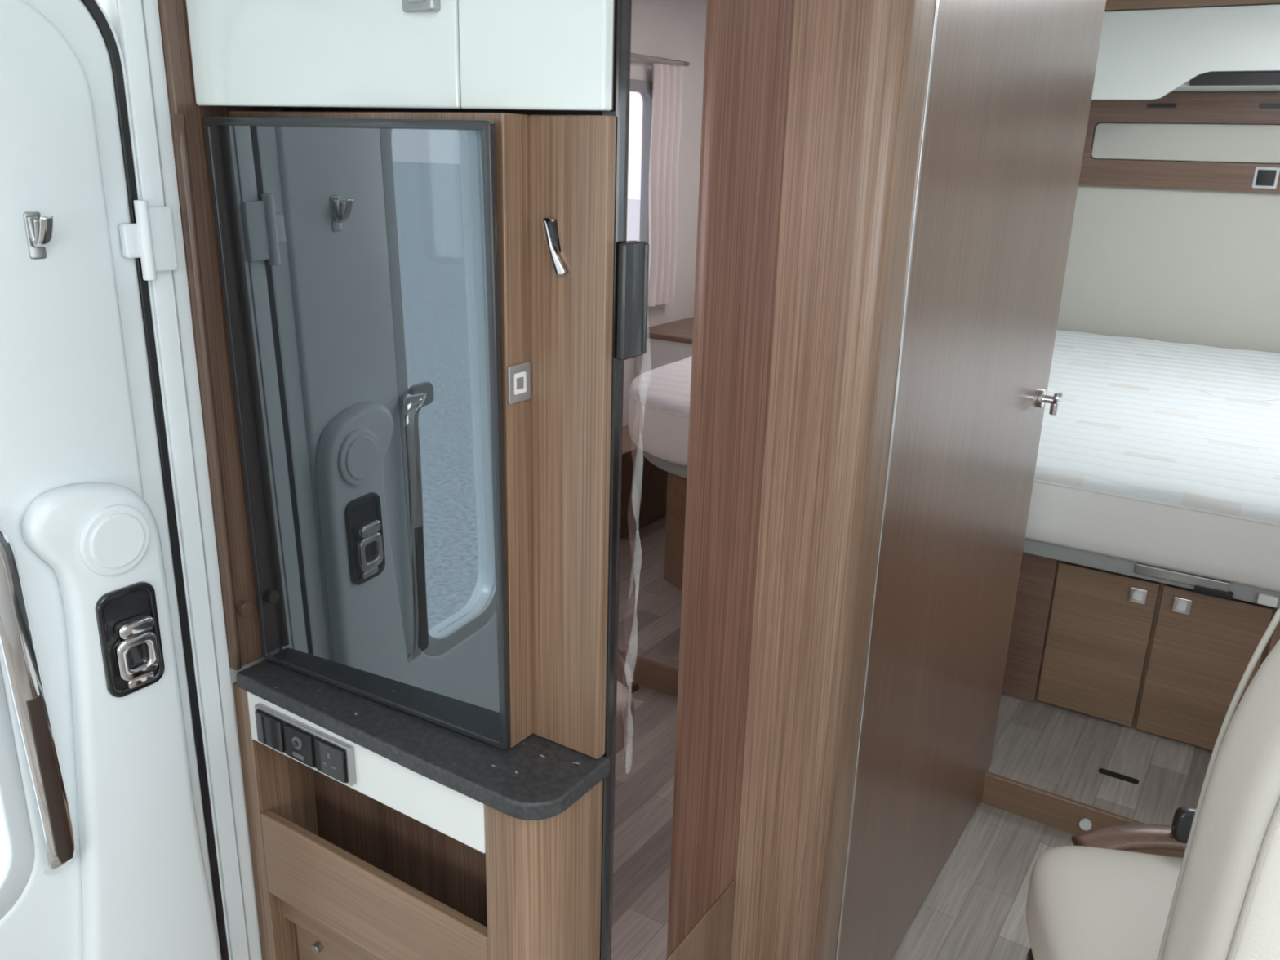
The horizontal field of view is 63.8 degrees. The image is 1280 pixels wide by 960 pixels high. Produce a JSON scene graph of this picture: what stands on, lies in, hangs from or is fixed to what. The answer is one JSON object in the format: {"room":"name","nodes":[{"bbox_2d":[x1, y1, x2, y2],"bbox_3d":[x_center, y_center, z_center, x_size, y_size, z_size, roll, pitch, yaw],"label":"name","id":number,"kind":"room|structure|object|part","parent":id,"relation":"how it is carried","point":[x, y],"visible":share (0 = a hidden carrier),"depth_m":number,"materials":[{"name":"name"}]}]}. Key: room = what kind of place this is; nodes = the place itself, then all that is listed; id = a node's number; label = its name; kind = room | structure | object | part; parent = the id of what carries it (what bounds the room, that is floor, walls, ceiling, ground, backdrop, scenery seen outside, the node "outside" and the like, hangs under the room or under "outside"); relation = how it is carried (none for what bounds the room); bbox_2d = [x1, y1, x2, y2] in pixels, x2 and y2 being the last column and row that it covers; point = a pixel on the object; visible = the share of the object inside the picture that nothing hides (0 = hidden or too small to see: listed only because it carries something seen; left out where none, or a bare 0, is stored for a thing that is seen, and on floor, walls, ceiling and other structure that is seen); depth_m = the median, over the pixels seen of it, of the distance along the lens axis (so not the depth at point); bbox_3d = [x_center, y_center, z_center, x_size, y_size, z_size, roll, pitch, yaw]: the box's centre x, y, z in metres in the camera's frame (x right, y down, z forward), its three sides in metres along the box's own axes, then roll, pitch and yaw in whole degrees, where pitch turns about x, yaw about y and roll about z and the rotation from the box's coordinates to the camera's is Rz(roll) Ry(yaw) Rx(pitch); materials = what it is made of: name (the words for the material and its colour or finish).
{"room":"motorhome interior","nodes":[
{"label":"motorhome interior","id":0,"kind":"room"},
{"bbox_2d":[97,0,281,959],"bbox_3d":[-0.268,-0.065,1.709,0.045,2.060,6.880,13,21,31],"label":"wall","id":1,"kind":"structure","parent":0,"point":[109,6],"depth_m":1.35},
{"bbox_2d":[0,0,231,959],"bbox_3d":[-0.722,0.332,1.058,0.097,1.674,0.661,13,21,31],"label":"door","id":2,"kind":"structure","parent":1,"relation":"in","point":[108,846],"depth_m":1.12,"materials":[{"name":"white plastic"}]},
{"bbox_3d":[-0.605,-0.244,1.027,0.004,0.046,0.016,13,21,31],"label":"hook plate","id":3,"kind":"part","parent":2,"relation":"part of","materials":[{"name":"metal"}]},
{"bbox_3d":[-0.599,-0.247,1.022,0.016,0.031,0.012,13,21,31],"label":"hook arm","id":4,"kind":"part","parent":2,"relation":"part of","materials":[{"name":"metal"}]},
{"bbox_3d":[-0.593,-0.246,1.018,0.029,0.031,0.013,13,21,31],"label":"hook arm","id":5,"kind":"part","parent":2,"relation":"part of","materials":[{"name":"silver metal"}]},
{"bbox_3d":[-0.620,0.421,1.229,0.031,0.871,0.203,13,21,31],"label":"grip moulding","id":6,"kind":"part","parent":2,"relation":"part of","materials":[{"name":"white plastic"}]},
{"bbox_3d":[-0.572,0.166,1.163,0.016,0.018,0.041,13,21,31],"label":"lock pull","id":7,"kind":"part","parent":2,"relation":"part of","materials":[{"name":"silver metal"}]},
{"bbox_3d":[-0.575,0.200,1.174,0.012,0.051,0.047,13,21,31],"label":"lock lever","id":8,"kind":"part","parent":2,"relation":"part of","materials":[{"name":"silver metal"}]},
{"bbox_2d":[116,0,261,959],"bbox_3d":[-0.541,0.074,1.262,0.008,2.055,0.043,13,21,31],"label":"trim","id":9,"kind":"structure","parent":1,"relation":"attached to","point":[139,20],"depth_m":1.23,"materials":[{"name":"white plastic"}]},
{"bbox_2d":[890,801,1075,959],"bbox_3d":[0.641,1.154,1.462,2.270,0.060,6.960,13,21,31],"label":"floor","id":10,"kind":"structure","parent":0,"point":[975,908],"depth_m":2.20,"materials":[{"name":"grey wood"}]},
{"bbox_2d":[232,681,603,959],"bbox_3d":[-0.304,0.691,1.382,0.512,0.816,0.136,13,21,31],"label":"base cabinet","id":11,"kind":"object","parent":10,"relation":"on","point":[397,863],"depth_m":1.29,"materials":[{"name":"brown wood"}]},
{"bbox_3d":[-0.422,0.330,1.278,0.177,0.053,0.017,13,21,31],"label":"socket strip","id":12,"kind":"part","parent":11,"relation":"part of","materials":[{"name":"black plastic"}]},
{"bbox_3d":[-0.456,0.660,1.449,0.014,0.014,0.010,13,21,31],"label":"door knob","id":13,"kind":"part","parent":11,"relation":"part of","materials":[{"name":"metal"}]},
{"bbox_3d":[-0.333,0.851,1.438,0.388,0.400,0.013,13,21,31],"label":"door","id":14,"kind":"part","parent":11,"relation":"part of","materials":[{"name":"brown wood"}]},
{"bbox_3d":[-0.335,0.633,1.357,0.404,0.055,0.013,13,21,31],"label":"rail","id":15,"kind":"part","parent":11,"relation":"part of","materials":[{"name":"brown wood"}]},
{"bbox_3d":[-0.338,0.344,1.244,0.404,0.072,0.014,13,21,31],"label":"fascia panel","id":16,"kind":"part","parent":11,"relation":"part of","materials":[{"name":"white plastic"}]},
{"bbox_2d":[235,659,609,820],"bbox_3d":[-0.281,0.293,1.249,0.508,0.022,0.128,13,21,31],"label":"countertop","id":17,"kind":"structure","parent":11,"relation":"on","point":[536,778],"depth_m":1.18,"materials":[{"name":"stone"}]},
{"bbox_2d":[157,0,616,759],"bbox_3d":[-0.273,-0.299,1.067,0.514,1.214,0.123,13,21,31],"label":"wall panel","id":18,"kind":"object","parent":17,"relation":"on","point":[557,441],"depth_m":1.06,"materials":[{"name":"brown wood"}]},
{"bbox_3d":[-0.482,-0.345,1.197,0.013,1.212,0.121,13,21,31],"label":"panel","id":19,"kind":"part","parent":18,"relation":"part of","materials":[{"name":"brown wood"}]},
{"bbox_3d":[-0.325,-0.628,1.001,0.346,0.498,0.015,9,19,22],"label":"cabinet door","id":20,"kind":"part","parent":18,"relation":"part of","materials":[{"name":"white paint"}]},
{"bbox_2d":[203,116,511,750],"bbox_3d":[-0.317,-0.049,1.160,0.404,0.678,0.010,12,21,28],"label":"mirror","id":21,"kind":"object","parent":18,"relation":"attached to","point":[358,257],"visible":1,"depth_m":1.14,"materials":[{"name":"grey mirror"}]},
{"bbox_3d":[-0.294,-0.064,1.197,0.408,0.686,0.053,13,21,31],"label":"panel","id":22,"kind":"part","parent":18,"relation":"part of","materials":[{"name":"brown wood"}]},
{"bbox_3d":[-0.251,-0.629,0.969,0.497,0.524,0.096,13,21,31],"label":"overhead cabinet","id":23,"kind":"part","parent":18,"relation":"part of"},
{"bbox_3d":[-0.210,-0.469,0.986,0.040,0.038,0.013,13,21,31],"label":"latch frame","id":24,"kind":"part","parent":18,"relation":"part of","materials":[{"name":"metal"}]},
{"bbox_2d":[506,361,530,404],"bbox_3d":[-0.125,-0.100,1.060,0.003,0.040,0.035,13,21,31],"label":"light switch","id":25,"kind":"object","parent":18,"relation":"attached to","point":[518,375],"visible":1,"depth_m":1.06,"materials":[{"name":"grey plastic"}]},
{"bbox_3d":[-0.094,-0.591,0.905,0.158,0.498,0.015,9,19,22],"label":"cabinet door","id":26,"kind":"part","parent":18,"relation":"part of","materials":[{"name":"white paint"}]},
{"bbox_2d":[540,217,566,275],"bbox_3d":[-0.085,-0.231,1.013,0.030,0.054,0.007,13,21,31],"label":"hook","id":27,"kind":"object","parent":18,"relation":"attached to","point":[549,227],"visible":1,"depth_m":1.01,"materials":[{"name":"silver metal"}]},
{"bbox_3d":[-0.085,-0.241,1.013,0.017,0.031,0.002,13,21,31],"label":"plate","id":28,"kind":"part","parent":27,"relation":"part of","materials":[{"name":"silver metal"}]},
{"bbox_3d":[-0.117,0.730,1.277,0.076,0.816,0.117,13,21,31],"label":"rounded corner post","id":29,"kind":"part","parent":11,"relation":"part of","materials":[{"name":"brown wood"}]},
{"bbox_2d":[281,0,792,959],"bbox_3d":[-0.135,-0.160,1.316,0.513,1.624,0.356,13,21,31],"label":"tall cabinet","id":30,"kind":"object","parent":10,"relation":"on","point":[700,94],"visible":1,"depth_m":1.19,"materials":[{"name":"wood"}]},
{"bbox_3d":[0.060,-0.108,1.199,0.021,1.608,0.356,13,21,31],"label":"door frame","id":31,"kind":"part","parent":30,"relation":"part of","materials":[{"name":"black plastic"}]},
{"bbox_3d":[0.072,-0.106,1.201,0.006,1.593,0.340,13,21,31],"label":"mirror panel","id":32,"kind":"part","parent":30,"relation":"part of","materials":[{"name":"clear glass"}]},
{"bbox_2d":[665,880,734,959],"bbox_3d":[-0.161,0.815,1.642,0.502,0.429,0.338,13,21,31],"label":"plinth","id":33,"kind":"object","parent":10,"relation":"on","point":[709,939],"visible":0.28,"depth_m":1.54,"materials":[{"name":"brown wood"}]},
{"bbox_2d":[729,0,935,959],"bbox_3d":[0.212,0.038,1.431,0.222,2.057,0.106,13,21,31],"label":"partition column","id":34,"kind":"structure","parent":10,"relation":"on","point":[858,72],"depth_m":1.33,"materials":[{"name":"brown wood"}]},
{"bbox_2d":[835,0,939,959],"bbox_3d":[0.332,0.044,1.422,0.013,2.057,0.007,13,21,31],"label":"trim","id":35,"kind":"structure","parent":34,"relation":"attached to","point":[936,6],"depth_m":1.39,"materials":[{"name":"metal"}]},
{"bbox_2d":[1025,608,1279,959],"bbox_3d":[0.814,0.546,1.274,0.524,1.220,0.719,4,18,8],"label":"seat","id":36,"kind":"object","parent":10,"relation":"on","point":[1094,898],"visible":1,"depth_m":1.00,"materials":[{"name":"beige leather"}]},
{"bbox_2d":[1026,845,1182,959],"bbox_3d":[0.813,0.723,1.355,0.524,0.155,0.580,4,18,8],"label":"seat cushion","id":37,"kind":"object","parent":36,"relation":"on","point":[1084,902],"depth_m":1.48,"materials":[{"name":"beige leather"}]},
{"bbox_3d":[0.872,0.581,1.620,0.362,0.047,0.073,3,18,5],"label":"wooden trim","id":38,"kind":"part","parent":36,"relation":"part of","materials":[{"name":"brown wood"}]},
{"bbox_3d":[0.777,0.407,0.954,0.476,0.760,0.189,4,18,8],"label":"backrest","id":39,"kind":"part","parent":36,"relation":"part of","materials":[{"name":"beige leather"}]},
{"bbox_2d":[987,693,1212,825],"bbox_3d":[1.868,0.539,3.240,2.190,0.079,2.390,13,21,31],"label":"floor","id":40,"kind":"structure","parent":0,"point":[1058,750],"depth_m":2.56,"materials":[{"name":"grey wood"}]},
{"bbox_2d":[980,771,1184,857],"bbox_3d":[1.209,0.833,2.272,2.190,0.082,0.024,13,21,31],"label":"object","id":41,"kind":"structure","parent":40,"relation":"attached to","point":[1068,815],"depth_m":2.42,"materials":[{"name":"brown wood"}]},
{"bbox_2d":[1098,768,1138,784],"bbox_3d":[1.161,0.718,2.493,0.090,0.002,0.023,13,21,31],"label":"floor slot","id":42,"kind":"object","parent":40,"relation":"on","point":[1104,771],"depth_m":2.49,"materials":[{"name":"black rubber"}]},
{"bbox_2d":[1001,538,1279,751],"bbox_3d":[1.828,0.208,3.336,1.720,0.486,1.998,13,21,31],"label":"bed base","id":43,"kind":"object","parent":40,"relation":"on","point":[1162,651],"visible":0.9,"depth_m":2.63,"materials":[{"name":"brown wood"}]},
{"bbox_3d":[1.195,0.429,2.694,0.240,0.406,0.018,13,21,31],"label":"cupboard door","id":44,"kind":"part","parent":43,"relation":"part of","materials":[{"name":"brown wood"}]},
{"bbox_3d":[1.257,0.292,2.594,0.040,0.040,0.008,13,21,31],"label":"latch frame","id":45,"kind":"part","parent":43,"relation":"part of","materials":[{"name":"metal"}]},
{"bbox_2d":[1025,329,1279,591],"bbox_3d":[1.830,-0.142,3.201,1.796,0.257,2.006,13,21,31],"label":"mattress","id":46,"kind":"object","parent":43,"relation":"on","point":[1162,454],"visible":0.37,"depth_m":2.64,"materials":[{"name":"white fabric"}]},
{"bbox_3d":[1.341,0.311,2.543,0.040,0.040,0.008,13,21,31],"label":"latch frame","id":47,"kind":"part","parent":43,"relation":"part of","materials":[{"name":"metal"}]},
{"bbox_3d":[1.303,0.234,2.473,0.205,0.026,0.012,13,21,31],"label":"catch plate","id":48,"kind":"part","parent":43,"relation":"part of","materials":[{"name":"metal"}]},
{"bbox_3d":[1.402,0.476,2.567,0.236,0.406,0.018,13,21,31],"label":"cupboard door","id":49,"kind":"part","parent":43,"relation":"part of","materials":[{"name":"brown wood"}]},
{"bbox_3d":[1.608,0.522,2.441,0.238,0.406,0.018,13,21,31],"label":"cupboard door","id":50,"kind":"part","parent":43,"relation":"part of","materials":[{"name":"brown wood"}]},
{"bbox_2d":[1095,90,1279,164],"bbox_3d":[2.557,-0.699,3.910,2.190,2.060,0.040,13,21,31],"label":"wall","id":51,"kind":"structure","parent":0,"point":[1193,91],"depth_m":3.91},
{"bbox_2d":[1056,185,1279,354],"bbox_3d":[2.537,-0.664,3.890,2.170,0.805,0.029,13,21,31],"label":"wall panel","id":52,"kind":"object","parent":51,"relation":"attached to","point":[1181,266],"depth_m":4.09,"materials":[{"name":"beige fabric"}]},
{"bbox_2d":[1078,92,1279,193],"bbox_3d":[2.547,-1.208,3.698,2.160,0.353,0.058,13,21,31],"label":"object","id":53,"kind":"object","parent":51,"relation":"attached to","point":[1224,130],"visible":0.73,"depth_m":3.95,"materials":[{"name":"brown wood"}]},
{"bbox_2d":[1252,166,1279,188],"bbox_3d":[2.336,-1.128,3.834,0.080,0.076,0.012,13,21,31],"label":"light switch","id":54,"kind":"object","parent":53,"relation":"attached to","point":[1264,177],"visible":1,"depth_m":3.83,"materials":[{"name":"grey plastic"}]},
{"bbox_3d":[0.696,-0.858,0.812,2.270,0.050,6.960,13,21,31],"label":"ceiling","id":55,"kind":"structure","parent":0,"visible":0},
{"bbox_2d":[1091,0,1279,99],"bbox_3d":[2.462,-1.452,3.449,2.140,0.343,0.325,13,21,31],"label":"upper cabinet","id":56,"kind":"object","parent":55,"relation":"attached to","point":[1148,49],"visible":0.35,"depth_m":3.61,"materials":[{"name":"white plastic"}]},
{"bbox_3d":[2.382,-1.558,3.280,2.140,0.041,0.019,13,21,31],"label":"rail","id":57,"kind":"part","parent":56,"relation":"part of","materials":[{"name":"brown wood"}]},
{"bbox_3d":[0.596,-0.273,2.424,0.590,2.058,0.020,13,21,31],"label":"wall partition","id":58,"kind":"structure","parent":0,"visible":0},
{"bbox_2d":[837,0,1106,959],"bbox_3d":[0.625,-0.077,1.821,0.058,2.036,1.006,13,21,31],"label":"door","id":59,"kind":"structure","parent":58,"relation":"in","point":[1012,81],"depth_m":1.74,"materials":[{"name":"brown wood"}]},
{"bbox_3d":[0.890,-0.174,2.179,0.017,0.036,0.084,11,20,27],"label":"handle lever","id":60,"kind":"part","parent":59,"relation":"part of","materials":[{"name":"silver metal"}]}
]}

